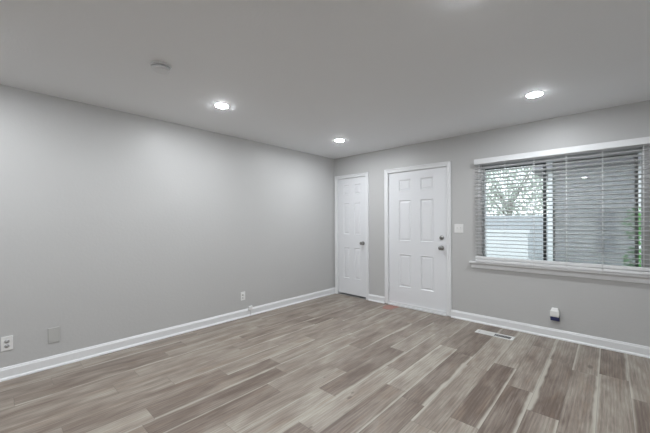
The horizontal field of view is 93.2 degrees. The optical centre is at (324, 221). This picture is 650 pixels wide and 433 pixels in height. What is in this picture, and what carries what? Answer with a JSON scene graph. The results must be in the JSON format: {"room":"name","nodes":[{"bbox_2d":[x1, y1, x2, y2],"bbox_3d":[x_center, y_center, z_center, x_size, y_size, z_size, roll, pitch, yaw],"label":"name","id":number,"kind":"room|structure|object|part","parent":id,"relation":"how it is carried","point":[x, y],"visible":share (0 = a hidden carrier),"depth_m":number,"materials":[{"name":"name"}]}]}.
{"room":"empty living room","nodes":[
{"label":"empty living room","id":0,"kind":"room"},
{"bbox_2d":[0,84,334,367],"bbox_3d":[-2.447,0.147,2.861,0.120,2.560,7.860,0,0,43],"label":"wall","id":1,"kind":"structure","parent":0,"point":[115,225],"depth_m":3.25,"materials":[{"name":"grey paint"}]},
{"bbox_2d":[1,335,12,351],"bbox_3d":[-2.641,1.010,2.553,0.009,0.117,0.071,0,0,43],"label":"wall outlet","id":2,"kind":"object","parent":1,"relation":"attached to","point":[6,342],"visible":1,"depth_m":2.55,"materials":[{"name":"white plastic"}]},
{"bbox_2d":[48,326,59,343],"bbox_3d":[-2.441,1.019,2.769,0.008,0.135,0.080,0,0,43],"label":"blank wall plate","id":3,"kind":"object","parent":1,"relation":"attached to","point":[53,333],"visible":1,"depth_m":2.77,"materials":[{"name":"grey plastic"}]},
{"bbox_2d":[0,287,334,381],"bbox_3d":[-2.396,1.255,2.804,0.026,0.103,7.600,0,0,43],"label":"baseboard","id":4,"kind":"structure","parent":1,"relation":"attached to","point":[26,368],"depth_m":3.24,"materials":[{"name":"white paint"}]},
{"bbox_2d":[241,291,244,300],"bbox_3d":[-1.119,1.013,4.196,0.009,0.117,0.071,0,0,43],"label":"wall outlet","id":5,"kind":"object","parent":1,"relation":"attached to","point":[242,293],"visible":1,"depth_m":4.19,"materials":[{"name":"white plastic"}]},
{"bbox_2d":[0,0,649,158],"bbox_3d":[-0.665,-1.200,1.207,4.990,0.120,7.860,0,0,43],"label":"ceiling","id":6,"kind":"structure","parent":0,"point":[305,76],"depth_m":2.18,"materials":[{"name":"paint"}]},
{"bbox_2d":[150,61,171,74],"bbox_3d":[-1.196,-1.118,2.244,0.140,0.040,0.140,0,0,43],"label":"smoke detector","id":7,"kind":"object","parent":6,"relation":"attached to","point":[159,67],"visible":1,"depth_m":2.21,"materials":[{"name":"white plastic"}]},
{"bbox_2d":[214,103,228,108],"bbox_3d":[-1.011,-1.133,3.014,0.142,0.010,0.142,0,0,43],"label":"recessed light","id":8,"kind":"object","parent":6,"relation":"in","point":[218,105],"visible":1,"depth_m":3.00,"materials":[{"name":"white paint"}]},
{"bbox_2d":[525,91,543,97],"bbox_3d":[1.890,-1.143,2.773,0.142,0.010,0.142,0,0,43],"label":"recessed light","id":9,"kind":"object","parent":6,"relation":"in","point":[537,93],"visible":1,"depth_m":2.75,"materials":[{"name":"white paint"}]},
{"bbox_2d":[0,294,649,432],"bbox_3d":[-0.662,1.361,1.200,4.750,0.120,7.600,0,0,43],"label":"floor","id":10,"kind":"structure","parent":0,"point":[333,363],"depth_m":2.47,"materials":[{"name":"plastic"}]},
{"bbox_2d":[383,305,397,309],"bbox_3d":[0.979,1.294,4.657,0.210,0.002,0.244,0,0,43],"label":"paper scrap","id":11,"kind":"object","parent":10,"relation":"on","point":[391,307],"visible":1,"depth_m":4.64,"materials":[{"name":"pink paper"}]},
{"bbox_2d":[475,329,514,340],"bbox_3d":[1.935,1.288,3.511,0.388,0.006,0.132,0,0,43],"label":"floor vent","id":12,"kind":"object","parent":10,"relation":"in","point":[480,331],"visible":1,"depth_m":3.51,"materials":[{"name":"white metal"}]},
{"bbox_2d":[334,100,649,346],"bbox_3d":[1.963,0.131,4.039,4.750,2.560,0.140,0,0,43],"label":"wall","id":13,"kind":"structure","parent":0,"point":[608,309],"depth_m":3.65,"materials":[{"name":"grey paint"}]},
{"bbox_2d":[335,172,368,299],"bbox_3d":[0.477,0.237,5.357,0.730,2.119,0.184,0,0,43],"label":"door","id":14,"kind":"structure","parent":13,"relation":"in","point":[352,190],"depth_m":5.34,"materials":[{"name":"white paint"}]},
{"bbox_2d":[368,294,384,303],"bbox_3d":[0.831,1.244,4.978,0.301,0.103,0.026,0,0,43],"label":"baseboard","id":15,"kind":"structure","parent":13,"relation":"attached to","point":[380,299],"depth_m":4.97,"materials":[{"name":"white paint"}]},
{"bbox_2d":[384,161,451,315],"bbox_3d":[1.353,0.234,4.549,1.042,2.118,0.180,0,0,43],"label":"door","id":16,"kind":"structure","parent":13,"relation":"in","point":[417,199],"depth_m":4.50,"materials":[{"name":"white paint"}]},
{"bbox_2d":[454,224,462,232],"bbox_3d":[1.781,0.087,4.097,0.117,0.117,0.020,0,0,43],"label":"light switch","id":17,"kind":"object","parent":13,"relation":"attached to","point":[458,228],"visible":1,"depth_m":4.10,"materials":[{"name":"white plastic"}]},
{"bbox_2d":[451,309,649,357],"bbox_3d":[2.681,1.237,3.264,2.648,0.103,0.026,0,0,43],"label":"baseboard","id":18,"kind":"structure","parent":13,"relation":"attached to","point":[603,343],"depth_m":3.37,"materials":[{"name":"white paint"}]},
{"bbox_2d":[550,307,559,320],"bbox_3d":[2.530,1.019,3.386,0.082,0.135,0.049,0,0,43],"label":"plug","id":19,"kind":"object","parent":13,"relation":"attached to","point":[554,312],"visible":1,"depth_m":3.37,"materials":[{"name":"white plastic"}]},
{"bbox_2d":[550,316,559,320],"bbox_3d":[2.532,1.065,3.387,0.079,0.042,0.045,0,0,43],"label":"air freshener","id":20,"kind":"object","parent":19,"relation":"on","point":[555,318],"depth_m":3.37,"materials":[{"name":"blue plastic"}]},
{"bbox_2d":[469,147,649,283],"bbox_3d":[2.547,-0.068,3.445,1.725,1.316,0.187,0,0,43],"label":"window","id":21,"kind":"structure","parent":13,"relation":"in","point":[645,279],"depth_m":3.39,"materials":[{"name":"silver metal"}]},
{"bbox_3d":[2.291,-0.102,3.727,0.643,1.145,0.020,0,0,43],"label":"sash","id":22,"kind":"part","parent":21,"relation":"part of","materials":[{"name":"grey metal"}]},
{"bbox_3d":[2.522,0.514,3.416,1.725,0.020,0.107,0,0,43],"label":"sill","id":23,"kind":"part","parent":21,"relation":"part of","materials":[{"name":"white paint"}]},
{"bbox_2d":[474,136,649,274],"bbox_3d":[2.494,-0.144,3.391,1.574,1.293,0.085,0,0,43],"label":"window blind","id":24,"kind":"object","parent":21,"relation":"attached to","point":[644,141],"visible":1,"depth_m":3.27,"materials":[{"name":"white paint"}]},
{"bbox_3d":[2.378,-0.117,3.495,0.008,1.234,0.056,0,0,43],"label":"ladder cord","id":25,"kind":"part","parent":24,"relation":"part of","materials":[{"name":"white fabric"}]},
{"bbox_3d":[2.495,0.468,3.389,1.558,0.070,0.052,0,0,43],"label":"rail","id":26,"kind":"part","parent":24,"relation":"part of","materials":[{"name":"white paint"}]},
{"bbox_3d":[2.591,-0.118,3.297,0.008,1.234,0.056,0,0,43],"label":"ladder cord","id":27,"kind":"part","parent":24,"relation":"part of","materials":[{"name":"white fabric"}]},
{"bbox_3d":[2.803,-0.119,3.102,0.008,1.234,0.056,0,0,43],"label":"ladder cord","id":28,"kind":"part","parent":24,"relation":"part of","materials":[{"name":"white fabric"}]},
{"bbox_3d":[3.014,-0.119,2.906,0.008,1.234,0.056,0,0,43],"label":"ladder cord","id":29,"kind":"part","parent":24,"relation":"part of","materials":[{"name":"white fabric"}]},
{"bbox_3d":[2.845,-0.104,3.270,0.684,1.145,0.012,0,0,43],"label":"screen frame","id":30,"kind":"part","parent":21,"relation":"part of","materials":[{"name":"grey metal"}]},
{"bbox_2d":[487,230,529,258],"bbox_3d":[4.595,0.852,9.822,3.250,1.220,0.260,0,0,43],"label":"wall","id":31,"kind":"structure","parent":0,"point":[507,232],"depth_m":8.98,"materials":[{"name":"white"}]},
{"label":"outside","id":32,"kind":"structure","parent":0,"visible":0},
{"bbox_3d":[2.779,1.513,5.468,28.000,0.150,3.060,0,0,43],"label":"walkway","id":33,"kind":"object","parent":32,"visible":0},
{"bbox_2d":[623,206,640,266],"bbox_3d":[3.898,0.584,3.703,0.490,1.705,0.469,0,0,43],"label":"leafy shrub","id":34,"kind":"object","parent":33,"relation":"on","point":[633,214],"visible":0.24,"depth_m":3.79,"materials":[{"name":"green plant"}]},
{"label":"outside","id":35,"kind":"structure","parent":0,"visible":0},
{"bbox_3d":[16.321,1.491,20.091,48.000,0.140,36.800,0,0,43],"label":"lawn","id":36,"kind":"structure","parent":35,"visible":0},
{"bbox_2d":[486,166,547,215],"bbox_3d":[8.251,-1.299,13.798,3.076,5.502,2.633,0,0,43],"label":"leafy tree","id":37,"kind":"object","parent":36,"relation":"on","point":[514,170],"visible":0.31,"depth_m":13.46,"materials":[{"name":"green plant"}]},
{"bbox_2d":[487,215,548,260],"bbox_3d":[5.633,0.604,12.049,5.250,1.650,0.080,0,0,43],"label":"fence","id":38,"kind":"object","parent":36,"relation":"on","point":[530,252],"visible":0.12,"depth_m":10.65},
{"bbox_2d":[528,175,547,214],"bbox_3d":[11.492,-1.621,14.992,2.704,6.123,2.628,0,0,43],"label":"leafy tree","id":39,"kind":"object","parent":36,"relation":"on","point":[541,207],"visible":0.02,"depth_m":15.34,"materials":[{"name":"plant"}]},
{"bbox_2d":[532,153,640,265],"bbox_3d":[10.772,-0.789,8.662,7.400,4.500,5.900,0,0,43],"label":"neighbouring house","id":40,"kind":"structure","parent":36,"relation":"on","point":[565,256],"depth_m":8.45,"materials":[{"name":"white"}]},
{"bbox_3d":[7.565,0.272,8.285,0.360,1.120,0.013,0,0,43],"label":"pane","id":41,"kind":"part","parent":40,"relation":"part of","materials":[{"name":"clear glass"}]}
]}

